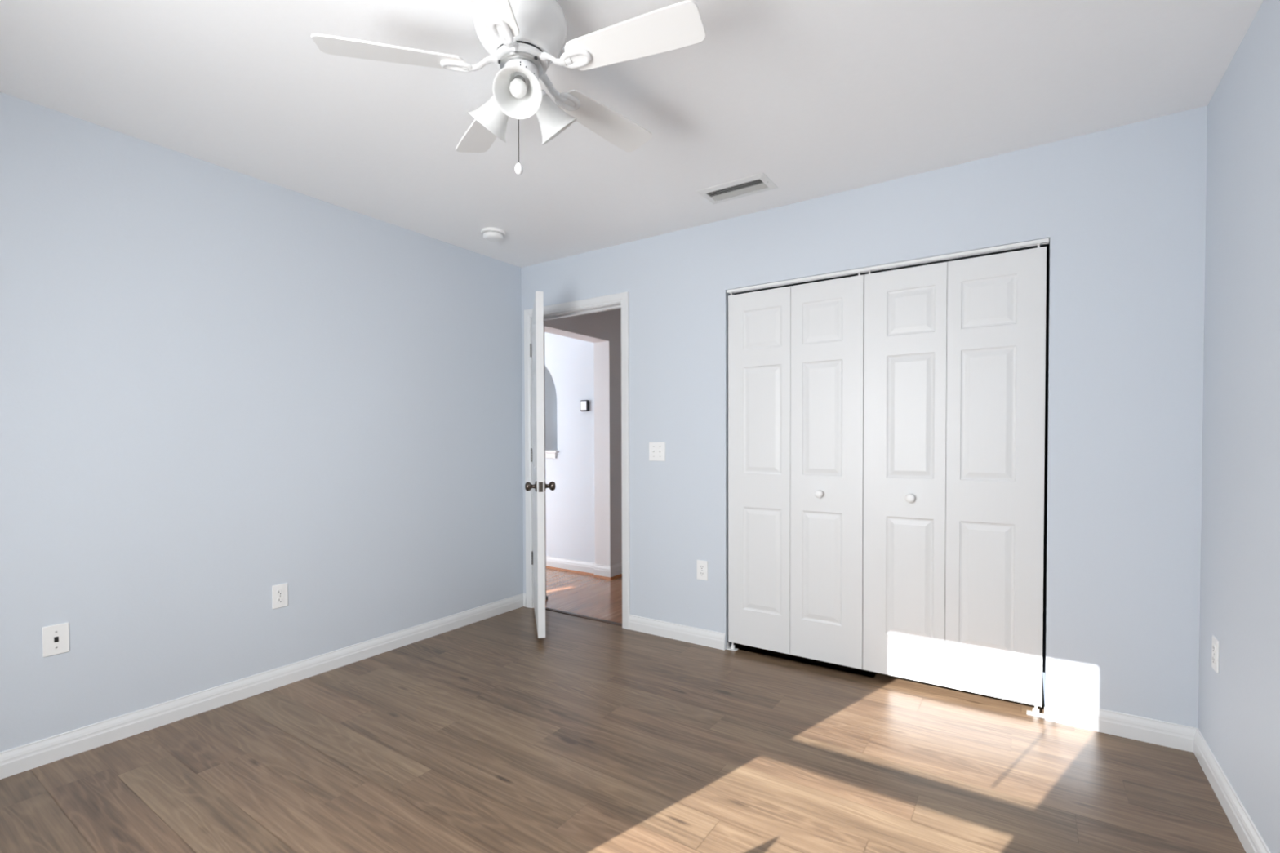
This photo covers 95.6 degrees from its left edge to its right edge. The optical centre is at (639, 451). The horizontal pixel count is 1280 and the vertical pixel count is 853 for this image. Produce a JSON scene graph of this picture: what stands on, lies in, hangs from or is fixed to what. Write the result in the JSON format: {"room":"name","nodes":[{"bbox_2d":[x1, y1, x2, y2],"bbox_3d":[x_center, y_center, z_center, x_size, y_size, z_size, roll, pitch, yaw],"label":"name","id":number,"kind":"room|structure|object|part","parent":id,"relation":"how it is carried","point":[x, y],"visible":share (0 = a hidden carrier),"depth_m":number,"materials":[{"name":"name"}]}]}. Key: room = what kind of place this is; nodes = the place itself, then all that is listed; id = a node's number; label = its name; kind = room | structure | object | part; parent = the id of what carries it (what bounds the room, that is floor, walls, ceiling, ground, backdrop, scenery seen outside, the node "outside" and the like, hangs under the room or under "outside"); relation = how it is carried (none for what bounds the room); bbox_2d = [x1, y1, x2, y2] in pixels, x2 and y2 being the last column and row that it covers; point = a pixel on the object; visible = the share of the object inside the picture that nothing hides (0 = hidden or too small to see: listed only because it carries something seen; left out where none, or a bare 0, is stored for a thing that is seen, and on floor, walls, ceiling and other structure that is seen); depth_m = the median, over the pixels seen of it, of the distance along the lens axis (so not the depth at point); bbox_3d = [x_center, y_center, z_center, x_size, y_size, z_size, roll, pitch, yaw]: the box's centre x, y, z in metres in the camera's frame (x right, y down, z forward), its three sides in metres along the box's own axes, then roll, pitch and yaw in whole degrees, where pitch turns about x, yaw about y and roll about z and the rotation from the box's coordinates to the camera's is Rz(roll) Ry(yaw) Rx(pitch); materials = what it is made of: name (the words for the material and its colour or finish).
{"room":"empty bedroom","nodes":[
{"label":"empty bedroom","id":0,"kind":"room"},
{"bbox_2d":[0,92,622,751],"bbox_3d":[-0.805,-0.079,4.333,0.167,2.490,7.720,1,1,34],"label":"wall","id":1,"kind":"structure","parent":0,"point":[220,387],"depth_m":2.65,"materials":[{"name":"blue paint"}]},
{"bbox_2d":[42,622,69,657],"bbox_3d":[-2.196,0.708,2.185,0.007,0.113,0.073,1,1,34],"label":"wall jack","id":2,"kind":"object","parent":1,"relation":"attached to","point":[55,638],"visible":1,"depth_m":2.18,"materials":[{"name":"white plastic"}]},
{"bbox_2d":[0,593,523,779],"bbox_3d":[-1.839,1.105,2.715,0.014,0.092,3.600,1,1,34],"label":"baseboard","id":3,"kind":"structure","parent":1,"relation":"attached to","point":[14,761],"depth_m":2.62,"materials":[{"name":"white wood"}]},
{"bbox_2d":[271,582,288,608],"bbox_3d":[-1.756,0.706,2.838,0.008,0.114,0.071,1,1,34],"label":"wall outlet","id":4,"kind":"object","parent":1,"relation":"attached to","point":[279,592],"visible":1,"depth_m":2.83,"materials":[{"name":"white plastic"}]},
{"bbox_2d":[276,588,284,595],"bbox_3d":[-1.754,0.686,2.836,0.002,0.027,0.034,1,1,34],"label":"receptacle","id":5,"kind":"object","parent":4,"relation":"attached to","point":[279,591],"depth_m":2.84,"materials":[{"name":"white plastic"}]},
{"bbox_2d":[276,596,284,603],"bbox_3d":[-1.754,0.725,2.837,0.002,0.027,0.034,1,1,34],"label":"receptacle","id":6,"kind":"object","parent":4,"relation":"attached to","point":[279,599],"depth_m":2.84,"materials":[{"name":"white plastic"}]},
{"bbox_2d":[544,364,557,449],"bbox_3d":[-1.454,-0.137,7.522,4.470,2.490,1.150,1,1,34],"label":"wall","id":7,"kind":"structure","parent":0,"point":[551,413],"depth_m":7.92,"materials":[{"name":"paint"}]},
{"bbox_2d":[544,332,595,563],"bbox_3d":[-2.194,-0.114,6.421,4.470,2.490,0.125,1,1,34],"label":"wall","id":8,"kind":"structure","parent":0,"point":[570,362],"depth_m":5.28,"materials":[{"name":"white paint"}]},
{"bbox_2d":[545,449,558,457],"bbox_3d":[-1.155,0.020,5.715,1.056,0.072,0.180,1,1,34],"label":"sill","id":9,"kind":"structure","parent":8,"relation":"attached to","point":[548,453],"depth_m":5.40,"materials":[{"name":"white wood"}]},
{"bbox_2d":[546,565,622,579],"bbox_3d":[-1.726,1.060,6.964,4.659,0.019,1.622,1,1,34],"label":"trim","id":10,"kind":"structure","parent":8,"relation":"attached to","point":[549,567],"depth_m":5.19,"materials":[{"name":"brown wood"}]},
{"bbox_2d":[580,400,589,411],"bbox_3d":[-0.486,-0.409,5.170,0.086,0.100,0.034,1,1,34],"label":"thermostat","id":11,"kind":"object","parent":8,"relation":"attached to","point":[584,404],"visible":1,"depth_m":5.15,"materials":[{"name":"white plastic"}]},
{"bbox_2d":[0,568,1245,852],"bbox_3d":[-1.151,1.136,4.664,8.182,0.050,7.600,1,1,34],"label":"floor","id":12,"kind":"structure","parent":0,"point":[490,735],"depth_m":2.12,"materials":[{"name":"brown wood"}]},
{"bbox_2d":[545,607,622,626],"bbox_3d":[-0.415,1.118,3.965,0.781,0.008,0.040,1,1,34],"label":"threshold","id":13,"kind":"object","parent":12,"relation":"on","point":[546,608],"visible":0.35,"depth_m":3.92,"materials":[{"name":"brown wood"}]},
{"bbox_2d":[726,641,738,651],"bbox_3d":[0.534,1.110,3.320,0.060,0.042,0.036,1,1,34],"label":"pivot bracket","id":14,"kind":"object","parent":12,"relation":"on","point":[732,646],"visible":1,"depth_m":3.32,"materials":[{"name":"white plastic"}]},
{"bbox_2d":[730,642,734,648],"bbox_3d":[0.536,1.109,3.324,0.024,0.038,0.024,1,1,34],"label":"socket","id":15,"kind":"object","parent":14,"relation":"attached to","point":[732,646],"depth_m":3.31,"materials":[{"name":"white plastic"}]},
{"bbox_2d":[1026,705,1044,718],"bbox_3d":[1.724,1.121,2.520,0.064,0.042,0.036,1,1,34],"label":"pivot bracket","id":16,"kind":"object","parent":12,"relation":"on","point":[1035,712],"visible":0.97,"depth_m":2.52,"materials":[{"name":"white plastic"}]},
{"bbox_2d":[1032,705,1039,715],"bbox_3d":[1.726,1.119,2.523,0.024,0.038,0.024,1,1,34],"label":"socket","id":17,"kind":"object","parent":16,"relation":"attached to","point":[1035,710],"depth_m":2.52,"materials":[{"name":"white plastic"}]},
{"bbox_2d":[0,0,1263,267],"bbox_3d":[-0.369,-1.315,1.671,3.822,0.080,3.835,1,1,34],"label":"ceiling","id":18,"kind":"structure","parent":0,"point":[818,98],"depth_m":2.06,"materials":[{"name":"white paint"}]},
{"bbox_2d":[480,227,505,241],"bbox_3d":[-0.868,-1.284,3.449,0.144,0.046,0.144,1,1,34],"label":"smoke detector","id":19,"kind":"object","parent":18,"relation":"attached to","point":[491,234],"visible":1,"depth_m":3.41,"materials":[{"name":"white plastic"}]},
{"bbox_2d":[311,0,706,174],"bbox_3d":[-0.310,-1.026,1.668,1.031,0.499,1.018,1,1,34],"label":"ceiling fan","id":20,"kind":"object","parent":18,"relation":"hanging from","point":[522,38],"visible":1,"depth_m":1.58,"materials":[{"name":"white wood"}]},
{"bbox_3d":[-0.668,-1.079,1.575,0.383,0.032,0.116,0,1,-13],"label":"blade","id":21,"kind":"part","parent":20,"relation":"part of","materials":[{"name":"white laminate"}]},
{"bbox_3d":[-0.514,-1.087,1.946,0.116,0.032,0.383,-1,1,-31],"label":"blade","id":22,"kind":"part","parent":20,"relation":"part of","materials":[{"name":"white laminate"}]},
{"bbox_3d":[-0.432,-0.976,1.696,0.134,0.134,0.128,1,1,34],"label":"lamp shade","id":23,"kind":"part","parent":20,"relation":"part of","materials":[{"name":"white glass"}]},
{"bbox_3d":[-0.363,-1.075,1.315,0.116,0.032,0.383,0,1,5],"label":"blade","id":24,"kind":"part","parent":20,"relation":"part of","materials":[{"name":"white laminate"}]},
{"bbox_3d":[-0.321,-0.974,1.546,0.125,0.134,0.129,1,1,34],"label":"lamp shade","id":25,"kind":"part","parent":20,"relation":"part of","materials":[{"name":"white glass"}]},
{"bbox_3d":[-0.324,-0.979,1.559,0.046,0.053,0.048,1,1,34],"label":"bulb","id":26,"kind":"part","parent":20,"relation":"part of","materials":[{"name":"white glass"}]},
{"bbox_3d":[-0.336,-0.908,1.620,0.003,0.208,0.007,0,1,7],"label":"pull chain","id":27,"kind":"part","parent":20,"relation":"part of","materials":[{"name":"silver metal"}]},
{"bbox_3d":[-0.336,-0.790,1.620,0.024,0.032,0.024,1,1,34],"label":"chain knob","id":28,"kind":"part","parent":20,"relation":"part of","materials":[{"name":"white plastic"}]},
{"bbox_2d":[513,75,525,84],"bbox_3d":[-0.328,-1.007,1.586,0.033,0.037,0.038,0,1,-6],"label":"bulb","id":29,"kind":"object","parent":20,"relation":"attached to","point":[522,77],"depth_m":1.58,"materials":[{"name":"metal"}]},
{"bbox_3d":[-0.246,-0.977,1.715,0.126,0.134,0.133,1,1,34],"label":"lamp shade","id":30,"kind":"part","parent":20,"relation":"part of","materials":[{"name":"white glass"}]},
{"bbox_3d":[-0.114,-1.088,1.915,0.116,0.032,0.383,1,1,41],"label":"blade","id":31,"kind":"part","parent":20,"relation":"part of","materials":[{"name":"white laminate"}]},
{"bbox_3d":[-0.021,-1.081,1.524,0.383,0.032,0.116,0,1,23],"label":"blade","id":32,"kind":"part","parent":20,"relation":"part of","materials":[{"name":"white laminate"}]},
{"bbox_2d":[696,173,777,204],"bbox_3d":[0.485,-1.298,2.878,0.352,0.006,0.190,1,1,34],"label":"ceiling vent","id":33,"kind":"object","parent":18,"relation":"in","point":[759,183],"visible":1,"depth_m":2.87,"materials":[{"name":"white metal"}]},
{"bbox_2d":[520,106,1207,728],"bbox_3d":[0.674,-0.063,3.239,3.822,2.490,0.115,1,1,34],"label":"wall","id":34,"kind":"structure","parent":0,"point":[1121,211],"depth_m":2.42,"materials":[{"name":"blue paint"}]},
{"bbox_2d":[524,291,555,638],"bbox_3d":[-0.658,0.074,3.760,0.180,2.020,0.799,0,1,-12],"label":"door","id":35,"kind":"structure","parent":34,"relation":"in","point":[539,486],"depth_m":3.39,"materials":[{"name":"white wood"}]},
{"bbox_3d":[-0.641,0.206,3.431,0.068,0.066,0.066,0,1,-12],"label":"knob","id":36,"kind":"part","parent":35,"relation":"part of","materials":[{"name":"brown metal"}]},
{"bbox_3d":[-0.573,0.206,3.377,0.025,0.058,0.010,0,1,-12],"label":"latch plate","id":37,"kind":"part","parent":35,"relation":"part of","materials":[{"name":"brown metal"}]},
{"bbox_3d":[-0.533,0.205,3.455,0.068,0.066,0.066,0,1,-12],"label":"knob","id":38,"kind":"part","parent":35,"relation":"part of","materials":[{"name":"brown metal"}]},
{"bbox_2d":[524,291,630,629],"bbox_3d":[-0.409,0.057,3.959,0.907,2.130,0.132,1,1,34],"label":"door frame","id":39,"kind":"structure","parent":34,"relation":"attached to","point":[619,300],"depth_m":3.77,"materials":[{"name":"white wood"}]},
{"bbox_2d":[648,442,665,461],"bbox_3d":[0.106,0.000,3.543,0.116,0.114,0.016,1,1,34],"label":"light switch","id":40,"kind":"object","parent":34,"relation":"attached to","point":[656,450],"visible":1,"depth_m":3.54,"materials":[{"name":"white plastic"}]},
{"bbox_2d":[697,560,707,580],"bbox_3d":[0.367,0.692,3.387,0.071,0.114,0.008,1,1,34],"label":"wall outlet","id":41,"kind":"object","parent":34,"relation":"attached to","point":[702,566],"visible":1,"depth_m":3.38,"materials":[{"name":"white plastic"}]},
{"bbox_2d":[699,564,704,569],"bbox_3d":[0.366,0.673,3.384,0.034,0.027,0.002,1,1,34],"label":"receptacle","id":42,"kind":"object","parent":41,"relation":"attached to","point":[701,566],"depth_m":3.38,"materials":[{"name":"white plastic"}]},
{"bbox_2d":[699,571,704,576],"bbox_3d":[0.366,0.712,3.385,0.034,0.027,0.002,1,1,34],"label":"receptacle","id":43,"kind":"object","parent":41,"relation":"attached to","point":[701,573],"depth_m":3.38,"materials":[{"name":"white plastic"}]},
{"bbox_2d":[523,593,1197,752],"bbox_3d":[0.642,1.087,3.207,3.582,0.092,0.014,1,1,34],"label":"baseboard","id":44,"kind":"structure","parent":34,"relation":"attached to","point":[1166,734],"depth_m":2.39,"materials":[{"name":"white wood"}]},
{"bbox_2d":[726,238,1048,293],"bbox_3d":[1.124,-0.902,2.884,1.492,0.015,0.031,1,1,34],"label":"closet track","id":45,"kind":"object","parent":34,"relation":"attached to","point":[1026,244],"visible":1,"depth_m":2.79,"materials":[{"name":"white metal"}]},
{"bbox_2d":[728,271,864,669],"bbox_3d":[0.812,0.097,3.101,0.734,1.990,0.065,1,1,34],"label":"door","id":46,"kind":"structure","parent":45,"relation":"hanging from","point":[796,353],"depth_m":3.08,"materials":[{"name":"white wood"}]},
{"bbox_3d":[0.931,0.218,3.004,0.042,0.042,0.033,1,1,34],"label":"knob","id":47,"kind":"part","parent":46,"relation":"part of","materials":[{"name":"white plastic"}]},
{"bbox_2d":[862,243,1046,706],"bbox_3d":[1.426,0.103,2.688,0.740,1.990,0.065,1,1,34],"label":"door","id":48,"kind":"structure","parent":45,"relation":"hanging from","point":[954,352],"depth_m":2.67,"materials":[{"name":"white wood"}]},
{"bbox_3d":[1.290,0.222,2.763,0.042,0.042,0.033,1,1,34],"label":"knob","id":49,"kind":"part","parent":48,"relation":"part of","materials":[{"name":"white plastic"}]},
{"bbox_2d":[733,244,1048,672],"bbox_3d":[1.366,-0.066,3.255,1.697,2.490,0.685,1,1,34],"label":"wall","id":50,"kind":"structure","parent":0,"point":[1046,246],"depth_m":3.08,"materials":[{"name":"paint"}]},
{"bbox_2d":[1198,0,1279,852],"bbox_3d":[1.140,-0.015,0.615,0.120,2.490,3.720,1,1,34],"label":"wall","id":51,"kind":"structure","parent":0,"point":[1239,704],"depth_m":1.77,"materials":[{"name":"blue paint"}]},
{"bbox_2d":[1211,635,1219,673],"bbox_3d":[1.993,0.701,2.008,0.008,0.114,0.071,1,1,34],"label":"wall outlet","id":52,"kind":"object","parent":51,"relation":"attached to","point":[1215,642],"visible":1,"depth_m":2.00,"materials":[{"name":"white plastic"}]},
{"bbox_2d":[1212,644,1215,653],"bbox_3d":[1.990,0.681,2.009,0.002,0.027,0.034,1,1,34],"label":"receptacle","id":53,"kind":"object","parent":52,"relation":"attached to","point":[1213,645],"depth_m":2.01,"materials":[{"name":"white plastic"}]},
{"bbox_2d":[1212,654,1215,664],"bbox_3d":[1.990,0.720,2.010,0.002,0.027,0.034,1,1,34],"label":"receptacle","id":54,"kind":"object","parent":52,"relation":"attached to","point":[1213,655],"depth_m":2.01,"materials":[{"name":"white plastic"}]},
{"bbox_2d":[1193,728,1271,852],"bbox_3d":[1.122,1.132,0.724,0.014,0.092,3.600,1,1,34],"label":"baseboard","id":55,"kind":"structure","parent":51,"relation":"attached to","point":[1250,837],"depth_m":1.83,"materials":[{"name":"white wood"}]},
{"bbox_3d":[-2.398,-0.109,6.199,4.580,2.490,4.400,1,1,34],"label":"wall","id":56,"kind":"structure","parent":0,"visible":0},
{"bbox_2d":[546,555,622,577],"bbox_3d":[-1.727,1.005,6.969,4.651,0.092,1.614,1,1,34],"label":"baseboard","id":57,"kind":"structure","parent":56,"relation":"attached to","point":[564,563],"depth_m":5.21,"materials":[{"name":"white wood"}]}
]}

